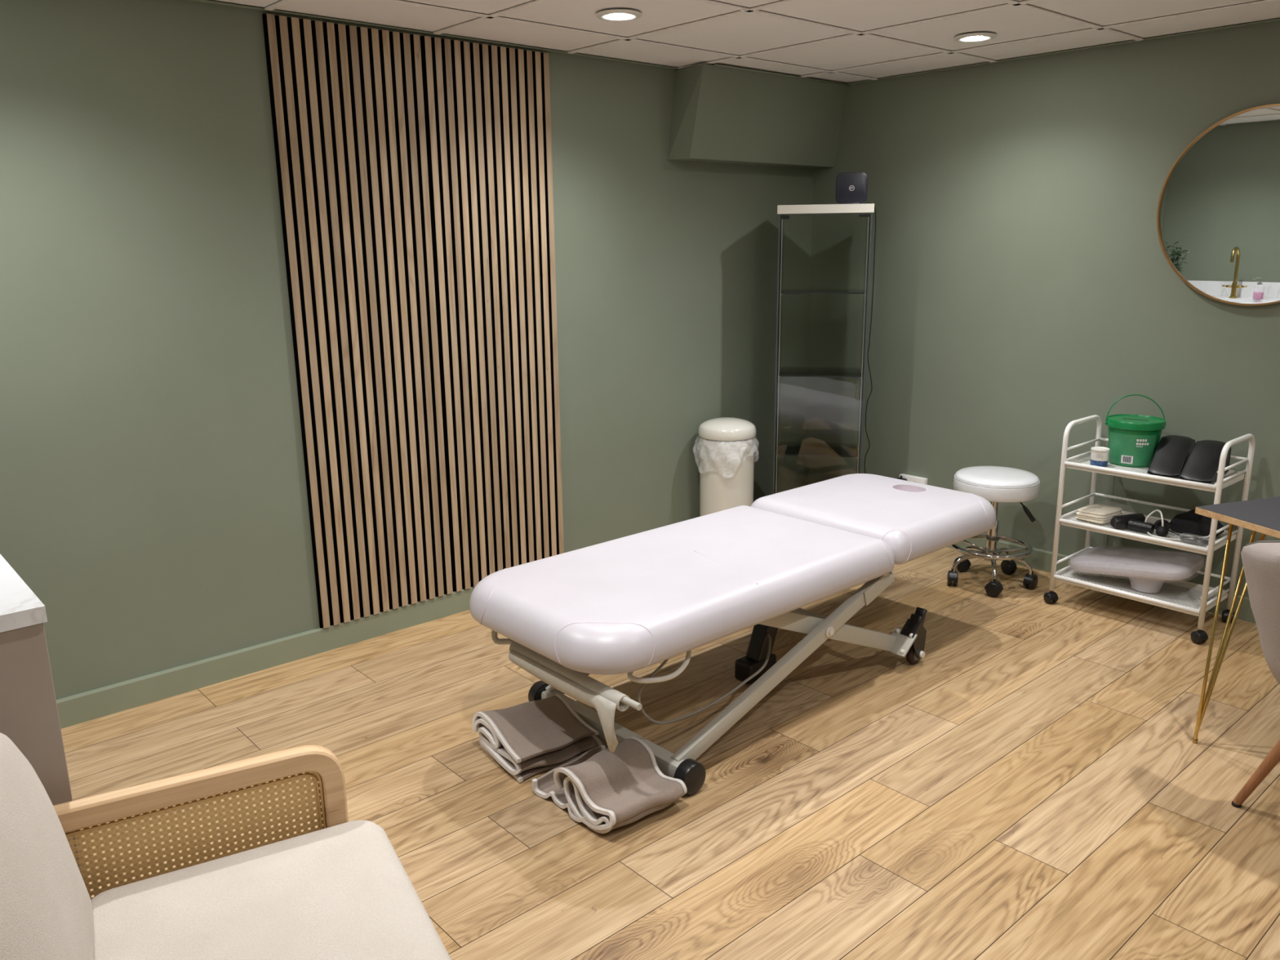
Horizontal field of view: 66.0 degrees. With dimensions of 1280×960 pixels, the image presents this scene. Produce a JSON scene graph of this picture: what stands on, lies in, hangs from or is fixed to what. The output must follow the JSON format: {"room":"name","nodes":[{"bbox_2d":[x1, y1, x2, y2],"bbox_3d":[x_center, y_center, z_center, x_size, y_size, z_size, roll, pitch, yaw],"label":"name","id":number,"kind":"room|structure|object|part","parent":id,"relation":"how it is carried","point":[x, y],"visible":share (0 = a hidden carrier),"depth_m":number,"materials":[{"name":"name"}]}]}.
{"room":"massage treatment room","nodes":[
{"label":"massage treatment room","id":0,"kind":"room"},
{"bbox_2d":[0,0,813,699],"bbox_3d":[-0.829,-0.569,3.721,4.700,2.472,0.100,-13,18,-40],"label":"wall","id":1,"kind":"structure","parent":0,"point":[153,497],"depth_m":3.19,"materials":[{"name":"green paint"}]},
{"bbox_2d":[56,586,475,728],"bbox_3d":[-0.779,0.499,3.938,4.500,0.092,0.015,-13,18,-40],"label":"baseboard","id":2,"kind":"structure","parent":1,"relation":"attached to","point":[83,707],"depth_m":3.42,"materials":[{"name":"green paint"}]},
{"bbox_2d":[262,13,453,628],"bbox_3d":[-0.967,-0.509,3.525,0.555,2.068,0.020,-13,18,-40],"label":"wall panel","id":3,"kind":"object","parent":1,"relation":"attached to","point":[347,103],"visible":1,"depth_m":3.49,"materials":[{"name":"brown wood"}]},
{"bbox_2d":[420,35,564,591],"bbox_3d":[-0.549,-0.602,3.885,0.555,2.068,0.020,-13,18,-40],"label":"wall panel","id":4,"kind":"object","parent":1,"relation":"attached to","point":[487,113],"visible":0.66,"depth_m":3.84,"materials":[{"name":"brown wood"}]},
{"bbox_2d":[187,0,1279,84],"bbox_3d":[0.757,-1.167,1.731,4.500,0.004,4.700,-13,18,-40],"label":"trim","id":5,"kind":"structure","parent":1,"relation":"attached to","point":[200,1],"depth_m":3.65,"materials":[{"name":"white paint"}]},
{"bbox_2d":[667,63,848,168],"bbox_3d":[0.564,-1.653,4.536,1.012,0.371,0.199,-13,18,-40],"label":"soffit","id":6,"kind":"object","parent":1,"relation":"attached to","point":[720,114],"depth_m":4.41,"materials":[{"name":"green paint"}]},
{"bbox_2d":[61,546,1279,959],"bbox_3d":[0.847,0.961,2.174,4.600,0.001,5.267,-13,18,-40],"label":"floor","id":7,"kind":"structure","parent":0,"point":[1037,785],"depth_m":2.71,"materials":[{"name":"brown wood"}]},
{"bbox_2d":[0,622,81,872],"bbox_3d":[-1.679,0.571,2.044,0.650,0.872,1.525,-13,18,-40],"label":"vanity cabinet","id":8,"kind":"object","parent":7,"relation":"on","point":[29,715],"visible":0.48,"depth_m":1.59,"materials":[{"name":"grey wood"}]},
{"bbox_2d":[0,554,47,632],"bbox_3d":[-1.709,0.079,1.921,0.644,0.141,1.563,-13,18,-40],"label":"countertop","id":9,"kind":"structure","parent":8,"relation":"on","point":[20,607],"depth_m":1.58,"materials":[{"name":"white stone"}]},
{"bbox_2d":[0,733,451,959],"bbox_3d":[-0.635,0.737,1.396,0.693,0.836,0.729,-8,16,-28],"label":"armchair","id":10,"kind":"object","parent":7,"relation":"on","point":[340,889],"visible":1,"depth_m":1.56,"materials":[{"name":"beige fabric"}]},
{"bbox_2d":[0,733,93,959],"bbox_3d":[-0.839,0.588,1.245,0.230,0.471,0.640,-8,16,-28],"label":"cushion","id":11,"kind":"object","parent":10,"relation":"on","point":[46,907],"depth_m":1.24,"materials":[{"name":"beige fabric"}]},
{"bbox_3d":[-0.812,0.664,1.687,0.536,0.241,0.001,-8,16,-28],"label":"cane panel","id":12,"kind":"part","parent":10,"relation":"part of","materials":[{"name":"beige wicker"}]},
{"bbox_3d":[-0.818,0.793,1.714,0.628,0.580,0.033,-8,16,-28],"label":"arm frame","id":13,"kind":"part","parent":10,"relation":"part of","materials":[{"name":"brown wood"}]},
{"bbox_2d":[90,820,451,959],"bbox_3d":[-0.546,0.747,1.449,0.490,0.128,0.628,-8,16,-28],"label":"seat cushion","id":14,"kind":"object","parent":10,"relation":"on","point":[342,891],"depth_m":1.53,"materials":[{"name":"beige fabric"}]},
{"bbox_2d":[472,693,602,782],"bbox_3d":[-0.302,0.736,2.884,0.284,0.117,0.281,-10,17,-35],"label":"folded towel","id":15,"kind":"object","parent":7,"relation":"on","point":[526,740],"visible":0.98,"depth_m":2.83,"materials":[{"name":"fabric"}]},
{"bbox_2d":[531,737,687,833],"bbox_3d":[-0.087,0.791,2.622,0.262,0.131,0.357,-13,18,-40],"label":"rolled towel","id":16,"kind":"object","parent":7,"relation":"on","point":[602,789],"visible":0.99,"depth_m":2.56,"materials":[{"name":"grey fabric"}]},
{"bbox_2d":[693,417,759,516],"bbox_3d":[0.415,0.018,4.700,0.314,0.635,0.318,-13,18,-40],"label":"waste bin","id":17,"kind":"object","parent":7,"relation":"on","point":[726,444],"visible":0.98,"depth_m":4.57,"materials":[{"name":"beige plastic"}]},
{"bbox_3d":[0.410,-0.249,4.627,0.271,0.081,0.271,-13,18,-40],"label":"domed lid","id":18,"kind":"part","parent":17,"relation":"part of","materials":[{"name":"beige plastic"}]},
{"bbox_2d":[469,473,995,795],"bbox_3d":[0.419,0.421,3.299,2.011,0.520,0.802,-13,18,-40],"label":"massage table","id":19,"kind":"object","parent":7,"relation":"on","point":[628,604],"visible":1,"depth_m":2.91,"materials":[{"name":"white leather"},{"name":"painted metal"},{"name":"black plastic"}]},
{"bbox_3d":[-0.190,0.483,2.629,0.103,0.055,0.614,-13,18,-40],"label":"roll rod","id":20,"kind":"part","parent":19,"relation":"part of","materials":[{"name":"white metal"}]},
{"bbox_3d":[0.075,0.443,3.396,0.987,0.366,0.030,-13,18,-40],"label":"scissor arm","id":21,"kind":"part","parent":19,"relation":"part of"},
{"bbox_3d":[0.061,0.489,2.641,0.225,0.054,0.109,-13,18,-40],"label":"loop handle","id":22,"kind":"part","parent":19,"relation":"part of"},
{"bbox_2d":[469,505,894,674],"bbox_3d":[0.143,0.292,3.025,1.258,0.124,0.690,-13,18,-40],"label":"cushion","id":23,"kind":"object","parent":19,"relation":"on","point":[642,600],"depth_m":2.80,"materials":[{"name":"white leather"}]},
{"bbox_3d":[0.461,0.542,2.974,0.987,0.366,0.030,-13,18,-40],"label":"scissor arm","id":24,"kind":"part","parent":19,"relation":"part of"},
{"bbox_3d":[0.589,0.472,3.130,0.769,0.368,0.028,-13,18,-40],"label":"scissor arm","id":25,"kind":"part","parent":19,"relation":"part of"},
{"bbox_2d":[750,473,995,564],"bbox_3d":[0.878,0.120,3.677,0.707,0.124,0.690,-13,18,-40],"label":"cushion","id":26,"kind":"object","parent":19,"relation":"on","point":[916,520],"depth_m":3.52,"materials":[{"name":"white leather"}]},
{"bbox_3d":[0.898,0.559,3.399,0.079,0.068,0.085,-13,18,-40],"label":"castor plate","id":27,"kind":"part","parent":19,"relation":"part of","materials":[{"name":"white metal"}]},
{"bbox_2d":[773,203,874,493],"bbox_3d":[0.857,-0.479,4.695,0.420,1.598,0.357,2,14,10],"label":"glass display cabinet","id":28,"kind":"object","parent":7,"relation":"on","point":[783,448],"visible":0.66,"depth_m":4.59,"materials":[{"name":"clear glass"}]},
{"bbox_3d":[0.666,-0.501,4.726,0.004,1.480,0.329,2,14,10],"label":"pane","id":29,"kind":"part","parent":28,"relation":"part of","materials":[{"name":"clear glass"}]},
{"bbox_2d":[777,441,857,456],"bbox_3d":[0.861,-0.151,4.775,0.378,0.005,0.315,2,14,10],"label":"glass shelf","id":30,"kind":"object","parent":28,"relation":"attached to","point":[784,448],"depth_m":4.77,"materials":[{"name":"clear glass"}]},
{"bbox_2d":[778,367,861,376],"bbox_3d":[0.857,-0.515,4.686,0.378,0.005,0.315,2,14,10],"label":"glass shelf","id":31,"kind":"object","parent":28,"relation":"attached to","point":[784,371],"depth_m":4.69,"materials":[{"name":"clear glass"}]},
{"bbox_2d":[781,288,865,292],"bbox_3d":[0.853,-0.880,4.597,0.378,0.005,0.315,2,14,10],"label":"glass shelf","id":32,"kind":"object","parent":28,"relation":"attached to","point":[782,290],"depth_m":4.62,"materials":[{"name":"clear glass"}]},
{"bbox_2d":[835,172,867,204],"bbox_3d":[0.946,-1.303,4.404,0.138,0.138,0.034,1,14,8],"label":"router","id":33,"kind":"object","parent":28,"relation":"on","point":[851,188],"visible":0.97,"depth_m":4.39,"materials":[{"name":"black plastic"}]},
{"bbox_3d":[1.048,-0.488,4.657,0.004,1.480,0.329,2,14,10],"label":"pane","id":34,"kind":"part","parent":28,"relation":"part of","materials":[{"name":"clear glass"}]},
{"bbox_2d":[862,202,875,473],"bbox_3d":[1.115,-0.539,4.702,0.346,1.522,0.087,-5,14,-15],"label":"cable","id":35,"kind":"object","parent":28,"relation":"hanging from","point":[865,202],"visible":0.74,"depth_m":4.67,"materials":[{"name":"black plastic"}]},
{"bbox_2d":[946,466,1039,597],"bbox_3d":[1.504,0.202,4.209,0.374,0.492,0.371,-13,18,-40],"label":"stool","id":36,"kind":"object","parent":7,"relation":"on","point":[995,484],"visible":0.98,"depth_m":4.10,"materials":[{"name":"white leather"}]},
{"bbox_3d":[1.411,0.357,4.220,0.161,0.092,0.022,-3,14,-9],"label":"leg","id":37,"kind":"part","parent":36,"relation":"part of","materials":[{"name":"silver metal"}]},
{"bbox_3d":[1.467,0.333,4.319,0.022,0.092,0.161,-6,15,-22],"label":"leg","id":38,"kind":"part","parent":36,"relation":"part of","materials":[{"name":"silver metal"}]},
{"bbox_3d":[1.484,0.375,4.145,0.022,0.092,0.161,2,14,12],"label":"leg","id":39,"kind":"part","parent":36,"relation":"part of","materials":[{"name":"silver metal"}]},
{"bbox_3d":[1.501,0.010,4.151,0.343,0.092,0.343,-13,18,-40],"label":"seat","id":40,"kind":"part","parent":36,"relation":"part of","materials":[{"name":"white leather"}]},
{"bbox_3d":[1.575,0.337,4.296,0.161,0.092,0.022,-13,18,-40],"label":"leg","id":41,"kind":"part","parent":36,"relation":"part of","materials":[{"name":"silver metal"}]},
{"bbox_3d":[1.589,0.362,4.192,0.161,0.092,0.022,6,15,26],"label":"leg","id":42,"kind":"part","parent":36,"relation":"part of","materials":[{"name":"silver metal"}]},
{"bbox_3d":[1.579,0.120,4.119,0.153,0.098,0.018,9,17,36],"label":"height lever","id":43,"kind":"part","parent":36,"relation":"part of","materials":[{"name":"black plastic"}]},
{"bbox_2d":[1043,414,1255,644],"bbox_3d":[1.965,0.161,3.817,0.347,0.746,0.617,-13,18,-40],"label":"trolley","id":44,"kind":"object","parent":7,"relation":"on","point":[1092,581],"visible":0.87,"depth_m":3.75,"materials":[{"name":"white metal"}]},
{"bbox_2d":[1075,504,1124,524],"bbox_3d":[1.858,0.122,3.932,0.224,0.059,0.156,-10,17,-34],"label":"folded cloths","id":45,"kind":"object","parent":44,"relation":"on","point":[1096,513],"visible":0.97,"depth_m":3.90,"materials":[{"name":"fabric"}]},
{"bbox_2d":[1089,446,1110,466],"bbox_3d":[1.778,-0.089,3.812,0.067,0.068,0.067,-13,18,-40],"label":"jar","id":46,"kind":"object","parent":44,"relation":"on","point":[1099,455],"visible":1,"depth_m":3.79,"materials":[{"name":"white plastic"}]},
{"bbox_2d":[1110,513,1154,533],"bbox_3d":[1.890,0.168,3.761,0.131,0.054,0.131,-4,14,-14],"label":"gun","id":47,"kind":"object","parent":44,"relation":"on","point":[1135,522],"visible":1,"depth_m":3.77,"materials":[{"name":"black plastic"}]},
{"bbox_3d":[1.906,0.177,3.748,0.040,0.041,0.086,-13,18,-40],"label":"handle","id":48,"kind":"part","parent":47,"relation":"part of","materials":[{"name":"black plastic"}]},
{"bbox_2d":[1105,394,1166,467],"bbox_3d":[1.919,-0.197,3.822,0.208,0.268,0.208,-13,18,-40],"label":"plastic bucket","id":49,"kind":"object","parent":44,"relation":"on","point":[1134,440],"visible":0.99,"depth_m":3.77,"materials":[{"name":"green plastic"}]},
{"bbox_3d":[1.919,-0.223,3.816,0.208,0.030,0.208,-13,18,-40],"label":"lid","id":50,"kind":"part","parent":49,"relation":"part of","materials":[{"name":"green plastic"}]},
{"bbox_3d":[1.920,-0.272,3.812,0.218,0.116,0.026,2,14,10],"label":"handle","id":51,"kind":"part","parent":49,"relation":"part of","materials":[{"name":"green plastic"}]},
{"bbox_2d":[1070,546,1204,593],"bbox_3d":[1.944,0.332,3.868,0.267,0.152,0.468,-13,18,-40],"label":"cushion","id":52,"kind":"object","parent":44,"relation":"on","point":[1147,571],"visible":1,"depth_m":3.78,"materials":[{"name":"white leather"}]},
{"bbox_2d":[1055,567,1228,616],"bbox_3d":[1.967,0.416,3.878,0.289,0.026,0.539,-13,18,-40],"label":"tray","id":53,"kind":"object","parent":44,"relation":"on","point":[1092,581],"depth_m":3.81,"materials":[{"name":"white metal"}]},
{"bbox_3d":[1.965,0.385,3.869,0.309,0.069,0.560,-13,18,-40],"label":"guard rail","id":54,"kind":"part","parent":44,"relation":"part of","materials":[{"name":"white metal"}]},
{"bbox_3d":[1.962,0.156,3.814,0.309,0.069,0.560,-13,18,-40],"label":"guard rail","id":55,"kind":"part","parent":44,"relation":"part of","materials":[{"name":"white metal"}]},
{"bbox_2d":[1061,511,1236,555],"bbox_3d":[1.964,0.187,3.823,0.289,0.026,0.539,-13,18,-40],"label":"tray","id":56,"kind":"object","parent":44,"relation":"on","point":[1068,519],"depth_m":3.72,"materials":[{"name":"white metal"}]},
{"bbox_2d":[1066,453,1244,492],"bbox_3d":[1.962,-0.039,3.767,0.289,0.026,0.539,-13,18,-40],"label":"tray","id":57,"kind":"object","parent":44,"relation":"on","point":[1075,462],"depth_m":3.66,"materials":[{"name":"white metal"}]},
{"bbox_3d":[1.960,-0.070,3.758,0.309,0.069,0.560,-13,18,-40],"label":"guard rail","id":58,"kind":"part","parent":44,"relation":"part of","materials":[{"name":"white metal"}]},
{"bbox_2d":[1146,435,1195,477],"bbox_3d":[2.001,-0.096,3.705,0.107,0.118,0.274,10,18,38],"label":"cushion","id":59,"kind":"object","parent":44,"relation":"on","point":[1171,454],"visible":0.88,"depth_m":3.67,"materials":[{"name":"black leather"}]},
{"bbox_2d":[1144,509,1208,540],"bbox_3d":[2.001,0.173,3.657,0.244,0.091,0.102,10,18,38],"label":"cable","id":60,"kind":"object","parent":44,"relation":"on","point":[1162,526],"visible":0.89,"depth_m":3.68,"materials":[{"name":"black rubber"}]},
{"bbox_3d":[1.952,0.193,3.683,0.048,0.042,0.042,-13,18,-40],"label":"squeeze bulb","id":61,"kind":"part","parent":60,"relation":"part of","materials":[{"name":"black rubber"}]},
{"bbox_2d":[1179,535,1208,545],"bbox_3d":[2.031,0.217,3.613,0.084,0.027,0.112,-13,18,-40],"label":"coiled cable","id":62,"kind":"object","parent":44,"relation":"on","point":[1202,542],"visible":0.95,"depth_m":3.60,"materials":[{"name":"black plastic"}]},
{"bbox_2d":[1168,509,1224,540],"bbox_3d":[2.089,0.162,3.710,0.184,0.085,0.170,-14,19,-43],"label":"pouch","id":63,"kind":"object","parent":44,"relation":"on","point":[1189,522],"visible":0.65,"depth_m":3.70,"materials":[{"name":"fabric"}]},
{"bbox_3d":[2.047,0.192,3.678,0.067,0.039,0.164,-12,18,-39],"label":"cord","id":64,"kind":"part","parent":63,"relation":"part of","materials":[{"name":"black fabric"}]},
{"bbox_2d":[1178,440,1231,483],"bbox_3d":[2.077,-0.074,3.614,0.107,0.118,0.274,12,18,41],"label":"cushion","id":65,"kind":"object","parent":44,"relation":"on","point":[1202,464],"visible":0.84,"depth_m":3.58,"materials":[{"name":"black leather"}]},
{"bbox_2d":[1192,496,1279,743],"bbox_3d":[2.127,0.532,2.365,0.750,0.712,1.300,-5,14,-18],"label":"desk","id":66,"kind":"object","parent":7,"relation":"on","point":[1262,516],"visible":1,"depth_m":2.76,"materials":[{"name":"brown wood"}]},
{"bbox_2d":[1231,540,1279,808],"bbox_3d":[1.708,0.523,2.284,0.609,0.777,0.516,-5,14,-18],"label":"desk chair","id":67,"kind":"object","parent":7,"relation":"on","point":[1260,559],"visible":1,"depth_m":2.25,"materials":[{"name":"beige fabric"}]},
{"bbox_3d":[1.628,0.660,2.476,0.195,0.414,0.033,10,17,37],"label":"leg","id":68,"kind":"part","parent":67,"relation":"part of","materials":[{"name":"brown wood"}]},
{"bbox_2d":[208,0,1279,83],"bbox_3d":[0.756,-1.233,1.715,4.700,0.124,4.900,-13,18,-40],"label":"ceiling","id":69,"kind":"structure","parent":0,"point":[748,33],"depth_m":3.44,"materials":[{"name":"tile"}]},
{"bbox_2d":[595,8,641,21],"bbox_3d":[-0.069,-1.516,3.218,0.150,0.011,0.150,-13,18,-40],"label":"recessed light","id":70,"kind":"object","parent":69,"relation":"in","point":[614,15],"visible":1,"depth_m":3.20,"materials":[{"name":"white plastic"}]},
{"bbox_2d":[264,0,1279,79],"bbox_3d":[0.757,-1.168,1.730,4.500,0.005,4.700,-13,18,-40],"label":"grid","id":71,"kind":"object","parent":69,"relation":"attached to","point":[1023,4],"depth_m":3.44,"materials":[{"name":"white metal"}]},
{"bbox_2d":[953,32,995,42],"bbox_3d":[1.239,-1.634,3.644,0.150,0.011,0.150,-13,18,-40],"label":"recessed light","id":72,"kind":"object","parent":69,"relation":"in","point":[974,37],"visible":1,"depth_m":3.62,"materials":[{"name":"white plastic"}]},
{"bbox_2d":[804,17,1279,597],"bbox_3d":[2.485,-0.542,3.459,0.100,2.472,4.700,-13,18,-40],"label":"wall","id":73,"kind":"structure","parent":0,"point":[1025,286],"depth_m":4.22,"materials":[{"name":"green paint"}]},
{"bbox_2d":[714,63,848,85],"bbox_3d":[0.657,-1.823,4.439,0.920,0.008,0.007,-13,18,-40],"label":"trim","id":74,"kind":"structure","parent":73,"relation":"attached to","point":[716,64],"depth_m":4.40,"materials":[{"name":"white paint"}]},
{"bbox_2d":[897,473,927,484],"bbox_3d":[1.326,0.026,4.821,0.062,0.086,0.146,-13,18,-40],"label":"wall socket","id":75,"kind":"object","parent":73,"relation":"attached to","point":[903,477],"visible":0.48,"depth_m":4.81,"materials":[{"name":"white plastic"}]},
{"bbox_2d":[946,537,1256,623],"bbox_3d":[2.454,0.527,3.680,0.015,0.092,4.700,-13,18,-40],"label":"baseboard","id":76,"kind":"structure","parent":73,"relation":"attached to","point":[1039,559],"depth_m":4.33,"materials":[{"name":"green paint"}]},
{"bbox_2d":[1156,103,1279,306],"bbox_3d":[2.227,-0.980,3.539,0.020,0.697,0.697,-13,19,-40],"label":"round wall mirror","id":77,"kind":"object","parent":73,"relation":"attached to","point":[1218,214],"visible":1,"depth_m":3.61,"materials":[{"name":"silver mirror glass"},{"name":"brown wood"}]}
]}

